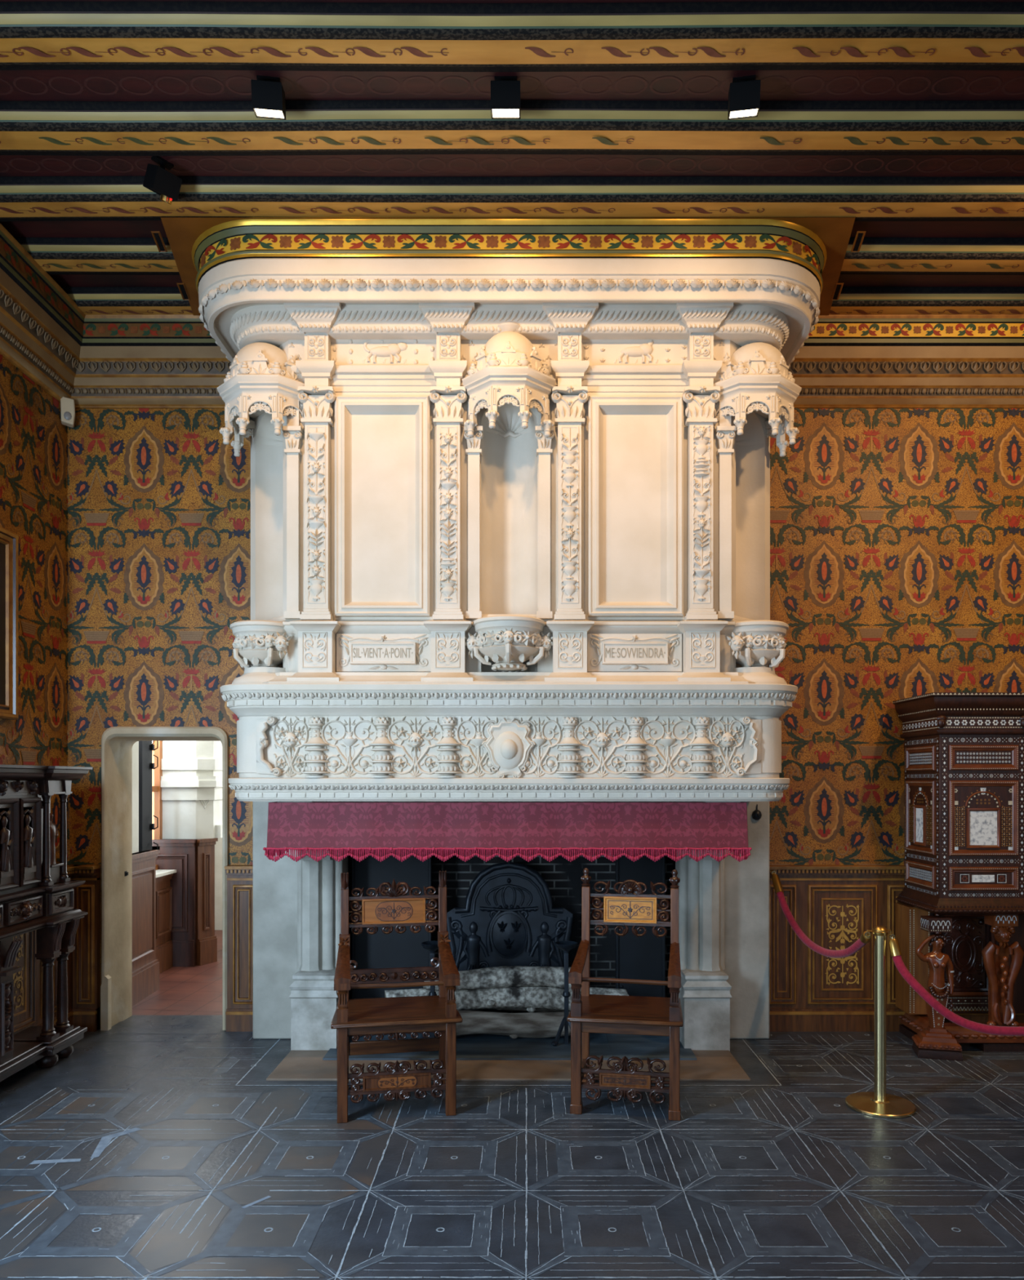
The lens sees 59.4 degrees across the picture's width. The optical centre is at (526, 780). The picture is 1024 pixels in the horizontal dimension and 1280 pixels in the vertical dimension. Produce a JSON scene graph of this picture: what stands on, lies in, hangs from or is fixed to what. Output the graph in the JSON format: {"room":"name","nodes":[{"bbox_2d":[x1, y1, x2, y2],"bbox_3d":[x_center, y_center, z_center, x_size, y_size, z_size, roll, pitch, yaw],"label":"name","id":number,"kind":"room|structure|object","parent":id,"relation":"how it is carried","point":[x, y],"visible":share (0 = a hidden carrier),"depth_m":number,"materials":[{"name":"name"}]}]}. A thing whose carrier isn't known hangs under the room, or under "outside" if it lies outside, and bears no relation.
{"room":"historic interior","nodes":[
{"label":"historic interior","id":0,"kind":"room"},
{"bbox_2d":[0,353,68,865],"bbox_3d":[-3.142,-0.750,2.325,0.008,4.900,7.650,0,0,0],"label":"wall","id":1,"kind":"structure","parent":0,"point":[33,438],"depth_m":5.77,"materials":[{"name":"paper"}]},
{"bbox_2d":[0,526,17,719],"bbox_3d":[-3.116,-0.935,4.735,0.050,1.130,1.470,0,0,0],"label":"framed painting","id":2,"kind":"object","parent":1,"relation":"attached to","point":[8,540],"visible":1,"depth_m":5.39,"materials":[{"name":"brown wood"}]},
{"bbox_2d":[13,865,79,1034],"bbox_3d":[-3.091,1.139,4.670,0.106,1.122,2.940,0,0,0],"label":"wainscot","id":3,"kind":"structure","parent":1,"relation":"attached to","point":[28,982],"depth_m":5.60,"materials":[{"name":"brown wood"}]},
{"bbox_2d":[60,396,75,427],"bbox_3d":[-3.109,-2.518,6.084,0.090,0.233,0.126,0,0,-25],"label":"detector","id":4,"kind":"object","parent":1,"relation":"attached to","point":[67,405],"visible":1,"depth_m":6.04,"materials":[{"name":"beige plastic"}]},
{"bbox_2d":[0,223,231,408],"bbox_3d":[-2.427,-2.812,2.375,1.438,0.525,7.550,0,0,0],"label":"crown molding","id":5,"kind":"structure","parent":1,"relation":"attached to","point":[95,362],"depth_m":5.94,"materials":[{"name":"beige paint"}]},
{"bbox_2d":[132,741,138,853],"bbox_3d":[-3.120,0.100,6.860,0.001,3.200,0.720,0,0,0],"label":"wall","id":6,"kind":"structure","parent":0,"point":[135,746],"depth_m":7.17,"materials":[{"name":"white paint"}]},
{"bbox_2d":[132,849,159,1005],"bbox_3d":[-3.022,1.133,6.969,0.090,1.134,0.721,0,0,-3],"label":"wainscot","id":7,"kind":"structure","parent":6,"relation":"attached to","point":[145,966],"depth_m":7.04,"materials":[{"name":"brown wood"}]},
{"bbox_2d":[160,741,222,839],"bbox_3d":[-3.210,-0.480,8.495,0.660,2.040,0.510,0,0,0],"label":"stone pier","id":8,"kind":"object","parent":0,"point":[191,780],"visible":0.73,"depth_m":8.28,"materials":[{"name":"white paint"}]},
{"bbox_2d":[152,839,196,966],"bbox_3d":[-3.270,1.120,8.235,0.480,1.160,0.090,0,0,0],"label":"wainscot","id":9,"kind":"structure","parent":8,"relation":"attached to","point":[180,855],"depth_m":8.21,"materials":[{"name":"brown wood"}]},
{"bbox_2d":[195,838,217,965],"bbox_3d":[-2.989,1.120,8.351,0.089,1.160,0.228,0,0,25],"label":"wainscot","id":10,"kind":"structure","parent":8,"relation":"attached to","point":[206,939],"depth_m":8.31,"materials":[{"name":"brown wood"}]},
{"bbox_2d":[214,837,222,929],"bbox_3d":[-2.300,0.100,10.200,2.600,3.200,0.001,0,0,0],"label":"wall","id":11,"kind":"structure","parent":0,"point":[218,846],"depth_m":10.20,"materials":[{"name":"white paint"}]},
{"bbox_2d":[0,929,1023,1279],"bbox_3d":[0.450,1.699,4.350,8.100,0.002,11.700,0,0,0],"label":"floor","id":12,"kind":"structure","parent":0,"point":[162,1147],"depth_m":3.91,"materials":[{"name":"tile"}]},
{"bbox_2d":[0,764,92,1081],"bbox_3d":[-2.933,0.805,4.575,0.389,1.790,2.182,0,0,0],"label":"dresser","id":13,"kind":"object","parent":12,"relation":"on","point":[37,891],"visible":1,"depth_m":5.23,"materials":[{"name":"black wood"}]},
{"bbox_2d":[37,862,63,884],"bbox_3d":[-2.895,0.564,5.430,0.120,0.117,0.140,0,0,0],"label":"shelf","id":14,"kind":"object","parent":13,"relation":"attached to","point":[56,869],"depth_m":5.44,"materials":[{"name":"black wood"}]},
{"bbox_2d":[155,873,173,973],"bbox_3d":[-3.275,1.270,7.820,0.090,0.860,0.940,0,0,0],"label":"wainscot","id":15,"kind":"structure","parent":12,"relation":"on","point":[163,890],"depth_m":8.04,"materials":[{"name":"brown wood"}]},
{"bbox_2d":[155,869,176,877],"bbox_3d":[-3.350,0.828,7.810,0.300,0.025,0.900,0,0,0],"label":"sill","id":16,"kind":"structure","parent":15,"relation":"on","point":[159,873],"depth_m":8.05,"materials":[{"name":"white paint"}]},
{"bbox_2d":[138,741,162,870],"bbox_3d":[-3.300,-0.240,7.810,0.280,2.120,0.940,0,0,0],"label":"window","id":17,"kind":"structure","parent":16,"relation":"on","point":[150,753],"depth_m":7.67,"materials":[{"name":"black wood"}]},
{"bbox_2d":[330,871,462,1123],"bbox_3d":[-0.689,1.101,4.731,0.650,1.199,0.567,0,0,-10],"label":"carved armchair","id":18,"kind":"object","parent":12,"relation":"on","point":[377,1016],"visible":1,"depth_m":4.67,"materials":[{"name":"brown wood"}]},
{"bbox_2d":[198,257,820,1080],"bbox_3d":[-0.100,-0.578,5.674,3.684,4.596,1.492,0,0,0],"label":"fireplace","id":19,"kind":"object","parent":12,"relation":"on","point":[509,517],"depth_m":5.18,"materials":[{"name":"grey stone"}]},
{"bbox_2d":[219,427,232,444],"bbox_3d":[-1.759,-2.018,5.261,0.078,0.093,0.071,0,0,0],"label":"pendant","id":20,"kind":"object","parent":19,"relation":"attached to","point":[226,433],"depth_m":5.24,"materials":[{"name":"stone"}]},
{"bbox_2d":[230,440,243,457],"bbox_3d":[-1.759,-2.018,5.460,0.078,0.093,0.071,0,0,0],"label":"pendant","id":21,"kind":"object","parent":19,"relation":"attached to","point":[237,445],"depth_m":5.44,"materials":[{"name":"stone"}]},
{"bbox_2d":[235,417,249,435],"bbox_3d":[-1.618,-2.018,5.120,0.078,0.093,0.071,0,0,0],"label":"pendant","id":22,"kind":"object","parent":19,"relation":"attached to","point":[242,423],"depth_m":5.10,"materials":[{"name":"stone"}]},
{"bbox_2d":[270,417,284,435],"bbox_3d":[-1.419,-2.018,5.120,0.078,0.093,0.071,0,0,0],"label":"pendant","id":23,"kind":"object","parent":19,"relation":"attached to","point":[277,423],"depth_m":5.10,"materials":[{"name":"stone"}]},
{"bbox_2d":[351,986,423,999],"bbox_3d":[-0.940,1.439,6.109,0.482,0.083,0.042,0,0,0],"label":"plate","id":24,"kind":"object","parent":19,"relation":"on","point":[378,992],"depth_m":6.10,"materials":[{"name":"black metal"}]},
{"bbox_2d":[351,849,431,896],"bbox_3d":[-0.912,0.627,6.109,0.537,0.310,0.042,0,0,0],"label":"plate","id":25,"kind":"object","parent":19,"relation":"on","point":[369,873],"depth_m":6.10,"materials":[{"name":"black metal"}]},
{"bbox_2d":[351,925,431,968],"bbox_3d":[-0.912,1.132,6.109,0.537,0.288,0.042,0,0,0],"label":"plate","id":26,"kind":"object","parent":19,"relation":"on","point":[380,948],"depth_m":6.10,"materials":[{"name":"black metal"}]},
{"bbox_2d":[420,940,438,1038],"bbox_3d":[-0.598,1.356,5.883,0.192,0.644,0.475,0,0,0],"label":"andiron","id":27,"kind":"object","parent":19,"relation":"on","point":[432,946],"visible":0.35,"depth_m":5.71,"materials":[{"name":"black metal"}]},
{"bbox_2d":[421,940,438,953],"bbox_3d":[-0.598,1.066,5.720,0.150,0.064,0.150,0,0,0],"label":"cup","id":28,"kind":"object","parent":27,"relation":"on","point":[432,946],"depth_m":5.68,"materials":[{"name":"black metal"}]},
{"bbox_2d":[463,419,477,437],"bbox_3d":[-0.319,-2.018,5.149,0.078,0.093,0.071,0,0,0],"label":"pendant","id":29,"kind":"object","parent":19,"relation":"attached to","point":[470,428],"depth_m":5.14,"materials":[{"name":"stone"}]},
{"bbox_2d":[484,410,498,428],"bbox_3d":[-0.190,-2.018,5.020,0.078,0.093,0.071,0,0,0],"label":"pendant","id":30,"kind":"object","parent":19,"relation":"attached to","point":[491,415],"depth_m":5.00,"materials":[{"name":"stone"}]},
{"bbox_2d":[262,801,751,862],"bbox_3d":[-0.107,0.294,5.345,2.779,0.338,0.510,0,0,0],"label":"valance","id":31,"kind":"object","parent":19,"relation":"hanging from","point":[307,826],"visible":1,"depth_m":5.12,"materials":[{"name":"red fabric"}]},
{"bbox_2d":[191,218,826,294],"bbox_3d":[-0.100,-2.974,5.533,3.760,0.197,1.286,0,0,0],"label":"cornice","id":32,"kind":"structure","parent":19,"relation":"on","point":[247,238],"depth_m":4.93,"materials":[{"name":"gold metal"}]},
{"bbox_2d":[446,861,573,1009],"bbox_3d":[-0.120,1.069,6.170,0.963,1.022,0.079,0,0,0],"label":"fireback","id":33,"kind":"object","parent":19,"relation":"attached to","point":[508,917],"visible":0.76,"depth_m":6.17,"materials":[{"name":"black metal"}]},
{"bbox_2d":[456,1010,570,1039],"bbox_3d":[-0.081,1.587,5.841,0.863,0.183,0.176,0,0,-2],"label":"log","id":34,"kind":"object","parent":19,"relation":"on","point":[530,1024],"visible":0.8,"depth_m":5.78,"materials":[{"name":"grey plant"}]},
{"bbox_2d":[384,986,628,1012],"bbox_3d":[-0.130,1.436,5.901,1.597,0.172,0.174,0,0,0],"label":"log","id":35,"kind":"object","parent":34,"relation":"on","point":[531,997],"visible":0.48,"depth_m":5.85,"materials":[{"name":"grey wood"}]},
{"bbox_2d":[422,965,571,990],"bbox_3d":[-0.180,1.294,5.876,0.977,0.152,0.162,0,0,0],"label":"log","id":36,"kind":"object","parent":35,"relation":"on","point":[504,976],"visible":0.7,"depth_m":5.83,"materials":[{"name":"grey wood"}]},
{"bbox_2d":[495,1008,570,1012],"bbox_3d":[0.000,1.495,6.013,1.217,0.133,0.128,0,0,0],"label":"log","id":37,"kind":"object","parent":35,"relation":"on","point":[510,1009],"visible":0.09,"depth_m":5.97,"materials":[{"name":"grey wood"}]},
{"bbox_2d":[517,410,531,428],"bbox_3d":[-0.008,-2.018,5.020,0.078,0.093,0.071,0,0,0],"label":"pendant","id":38,"kind":"object","parent":19,"relation":"attached to","point":[524,415],"depth_m":5.00,"materials":[{"name":"stone"}]},
{"bbox_2d":[540,419,554,437],"bbox_3d":[0.121,-2.018,5.149,0.078,0.093,0.071,0,0,0],"label":"pendant","id":39,"kind":"object","parent":19,"relation":"attached to","point":[547,425],"depth_m":5.14,"materials":[{"name":"stone"}]},
{"bbox_2d":[551,940,577,1045],"bbox_3d":[0.255,1.356,5.883,0.192,0.644,0.475,0,0,0],"label":"andiron","id":40,"kind":"object","parent":19,"relation":"on","point":[566,946],"visible":0.76,"depth_m":5.71,"materials":[{"name":"black metal"}]},
{"bbox_2d":[554,940,577,953],"bbox_3d":[0.255,1.066,5.720,0.150,0.064,0.150,0,0,0],"label":"cup","id":41,"kind":"object","parent":40,"relation":"on","point":[566,946],"depth_m":5.69,"materials":[{"name":"black metal"}]},
{"bbox_2d":[615,849,665,997],"bbox_3d":[0.776,1.028,6.109,0.336,1.295,0.042,0,0,0],"label":"plate","id":42,"kind":"object","parent":19,"relation":"on","point":[639,957],"visible":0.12,"depth_m":6.10,"materials":[{"name":"black metal"}]},
{"bbox_2d":[733,417,746,435],"bbox_3d":[1.222,-2.018,5.120,0.078,0.093,0.071,0,0,0],"label":"pendant","id":43,"kind":"object","parent":19,"relation":"attached to","point":[739,423],"depth_m":5.10,"materials":[{"name":"stone"}]},
{"bbox_2d":[768,417,782,435],"bbox_3d":[1.421,-2.018,5.120,0.078,0.093,0.071,0,0,0],"label":"pendant","id":44,"kind":"object","parent":19,"relation":"attached to","point":[774,423],"depth_m":5.10,"materials":[{"name":"stone"}]},
{"bbox_2d":[776,440,789,457],"bbox_3d":[1.561,-2.018,5.460,0.078,0.093,0.071,0,0,0],"label":"pendant","id":45,"kind":"object","parent":19,"relation":"attached to","point":[782,445],"depth_m":5.44,"materials":[{"name":"stone"}]},
{"bbox_2d":[785,427,799,444],"bbox_3d":[1.561,-2.018,5.261,0.078,0.093,0.071,0,0,0],"label":"pendant","id":46,"kind":"object","parent":19,"relation":"attached to","point":[792,432],"depth_m":5.24,"materials":[{"name":"stone"}]},
{"bbox_2d":[566,867,683,1120],"bbox_3d":[0.536,1.095,4.762,0.580,1.209,0.568,0,0,10],"label":"carved armchair","id":47,"kind":"object","parent":12,"relation":"on","point":[588,1013],"visible":1,"depth_m":4.57,"materials":[{"name":"brown wood"}]},
{"bbox_2d":[844,925,915,1118],"bbox_3d":[1.846,1.229,4.680,0.346,0.942,0.346,0,0,0],"label":"stanchion","id":48,"kind":"object","parent":12,"relation":"on","point":[879,1104],"visible":1,"depth_m":4.65,"materials":[{"name":"gold metal"}]},
{"bbox_2d":[888,933,1023,1035],"bbox_3d":[2.632,1.029,4.417,1.576,0.459,0.180,0,0,14],"label":"rope","id":49,"kind":"object","parent":48,"relation":"hanging from","point":[894,948],"visible":1,"depth_m":4.50,"materials":[{"name":"red fabric"}]},
{"bbox_2d":[892,692,1023,1061],"bbox_3d":[3.175,0.579,5.760,1.558,2.243,0.671,0,0,0],"label":"tall cabinet","id":50,"kind":"object","parent":12,"relation":"on","point":[959,912],"visible":1,"depth_m":5.57,"materials":[{"name":"brown wood"}]},
{"bbox_2d":[0,0,1023,287],"bbox_3d":[0.702,-3.149,2.325,7.696,0.001,7.650,0,0,0],"label":"ceiling","id":51,"kind":"structure","parent":0,"point":[15,85],"depth_m":4.52,"materials":[{"name":"red wood"}]},
{"bbox_2d":[13,237,179,275],"bbox_3d":[-2.588,-3.110,5.345,1.116,0.086,0.293,0,0,0],"label":"ceiling beam","id":52,"kind":"structure","parent":51,"relation":"attached to","point":[55,255],"depth_m":5.26,"materials":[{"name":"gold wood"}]},
{"bbox_2d":[61,286,192,315],"bbox_3d":[-2.588,-3.108,5.863,1.116,0.083,0.292,0,0,0],"label":"ceiling beam","id":53,"kind":"structure","parent":51,"relation":"attached to","point":[91,300],"depth_m":5.77,"materials":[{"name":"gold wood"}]},
{"bbox_2d":[142,155,182,204],"bbox_3d":[-1.847,-3.055,4.564,0.149,0.190,0.141,0,0,38],"label":"spotlight","id":54,"kind":"object","parent":51,"relation":"attached to","point":[157,180],"visible":0.99,"depth_m":4.53,"materials":[{"name":"black metal"}]},
{"bbox_2d":[250,75,285,119],"bbox_3d":[-1.157,-3.070,4.030,0.132,0.160,0.135,0,0,-7],"label":"spotlight","id":55,"kind":"object","parent":51,"relation":"attached to","point":[268,94],"visible":1,"depth_m":3.99,"materials":[{"name":"black metal"}]},
{"bbox_2d":[490,75,519,119],"bbox_3d":[-0.093,-3.071,4.030,0.132,0.159,0.133,0,0,0],"label":"spotlight","id":56,"kind":"object","parent":51,"relation":"attached to","point":[504,90],"visible":1,"depth_m":3.98,"materials":[{"name":"black metal"}]},
{"bbox_2d":[151,216,866,315],"bbox_3d":[-0.100,-3.104,5.415,4.200,0.092,1.070,0,0,0],"label":"ceiling","id":57,"kind":"structure","parent":51,"relation":"attached to","point":[181,233],"depth_m":5.05,"materials":[{"name":"orange paint"}]},
{"bbox_2d":[0,1,1023,71],"bbox_3d":[0.677,-3.109,3.773,7.646,0.086,0.296,0,0,0],"label":"ceiling beam","id":58,"kind":"structure","parent":51,"relation":"attached to","point":[272,36],"depth_m":3.70,"materials":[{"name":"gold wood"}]},
{"bbox_2d":[0,99,1023,155],"bbox_3d":[0.677,-3.109,4.298,7.646,0.086,0.296,0,0,0],"label":"ceiling beam","id":59,"kind":"structure","parent":51,"relation":"attached to","point":[355,126],"depth_m":4.23,"materials":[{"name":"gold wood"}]},
{"bbox_2d":[0,176,1023,221],"bbox_3d":[0.677,-3.109,4.821,7.646,0.086,0.296,0,0,0],"label":"ceiling beam","id":60,"kind":"structure","parent":51,"relation":"attached to","point":[22,198],"depth_m":4.74,"materials":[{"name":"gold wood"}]},
{"bbox_2d":[727,75,760,119],"bbox_3d":[0.977,-3.070,4.030,0.132,0.161,0.137,0,0,9],"label":"spotlight","id":61,"kind":"object","parent":51,"relation":"attached to","point":[744,93],"visible":1,"depth_m":3.99,"materials":[{"name":"black metal"}]},
{"bbox_2d":[828,286,1023,315],"bbox_3d":[3.165,-3.110,5.865,2.670,0.086,0.295,0,0,0],"label":"ceiling beam","id":62,"kind":"structure","parent":51,"relation":"attached to","point":[868,300],"depth_m":5.77,"materials":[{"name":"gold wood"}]},
{"bbox_2d":[840,237,1023,275],"bbox_3d":[3.165,-3.110,5.343,2.670,0.086,0.295,0,0,0],"label":"ceiling beam","id":63,"kind":"structure","parent":51,"relation":"attached to","point":[876,255],"depth_m":5.26,"materials":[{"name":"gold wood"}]},
{"bbox_2d":[66,408,1023,986],"bbox_3d":[0.677,-0.750,6.146,7.646,4.900,0.008,0,0,0],"label":"wall","id":64,"kind":"structure","parent":0,"point":[896,535],"depth_m":6.15,"materials":[{"name":"paper"}]},
{"bbox_2d":[71,865,100,1031],"bbox_3d":[-3.003,1.139,6.095,0.166,1.122,0.106,0,0,0],"label":"wainscot","id":65,"kind":"structure","parent":64,"relation":"attached to","point":[86,896],"depth_m":6.10,"materials":[{"name":"brown wood"}]},
{"bbox_2d":[100,726,228,1030],"bbox_3d":[-2.470,0.666,6.295,0.860,2.068,0.390,0,0,0],"label":"door frame","id":66,"kind":"structure","parent":64,"relation":"in","point":[117,742],"depth_m":6.18,"materials":[{"name":"stone"}]},
{"bbox_2d":[224,865,253,1031],"bbox_3d":[-1.927,1.139,6.095,0.215,1.122,0.106,0,0,0],"label":"wainscot","id":67,"kind":"structure","parent":64,"relation":"attached to","point":[239,1011],"depth_m":6.10,"materials":[{"name":"brown wood"}]},
{"bbox_2d":[768,865,1023,1031],"bbox_3d":[3.042,1.139,6.095,2.916,1.122,0.106,0,0,0],"label":"wainscot","id":68,"kind":"structure","parent":64,"relation":"attached to","point":[833,905],"depth_m":6.10,"materials":[{"name":"brown wood"}]},
{"bbox_2d":[787,314,1023,408],"bbox_3d":[3.024,-2.812,6.027,3.007,0.525,0.245,0,0,0],"label":"crown molding","id":69,"kind":"structure","parent":64,"relation":"attached to","point":[932,361],"depth_m":6.00,"materials":[{"name":"beige paint"}]},
{"bbox_3d":[1.634,0.603,6.075,0.075,0.040,0.060,0,0,0],"label":"wall hook","id":70,"kind":"object","parent":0,"visible":0},
{"bbox_2d":[771,871,871,958],"bbox_3d":[1.739,0.821,5.371,0.071,0.426,1.374,0,0,-5],"label":"rope","id":71,"kind":"object","parent":70,"relation":"hanging from","point":[864,938],"visible":1,"depth_m":5.48,"materials":[{"name":"red fabric"}]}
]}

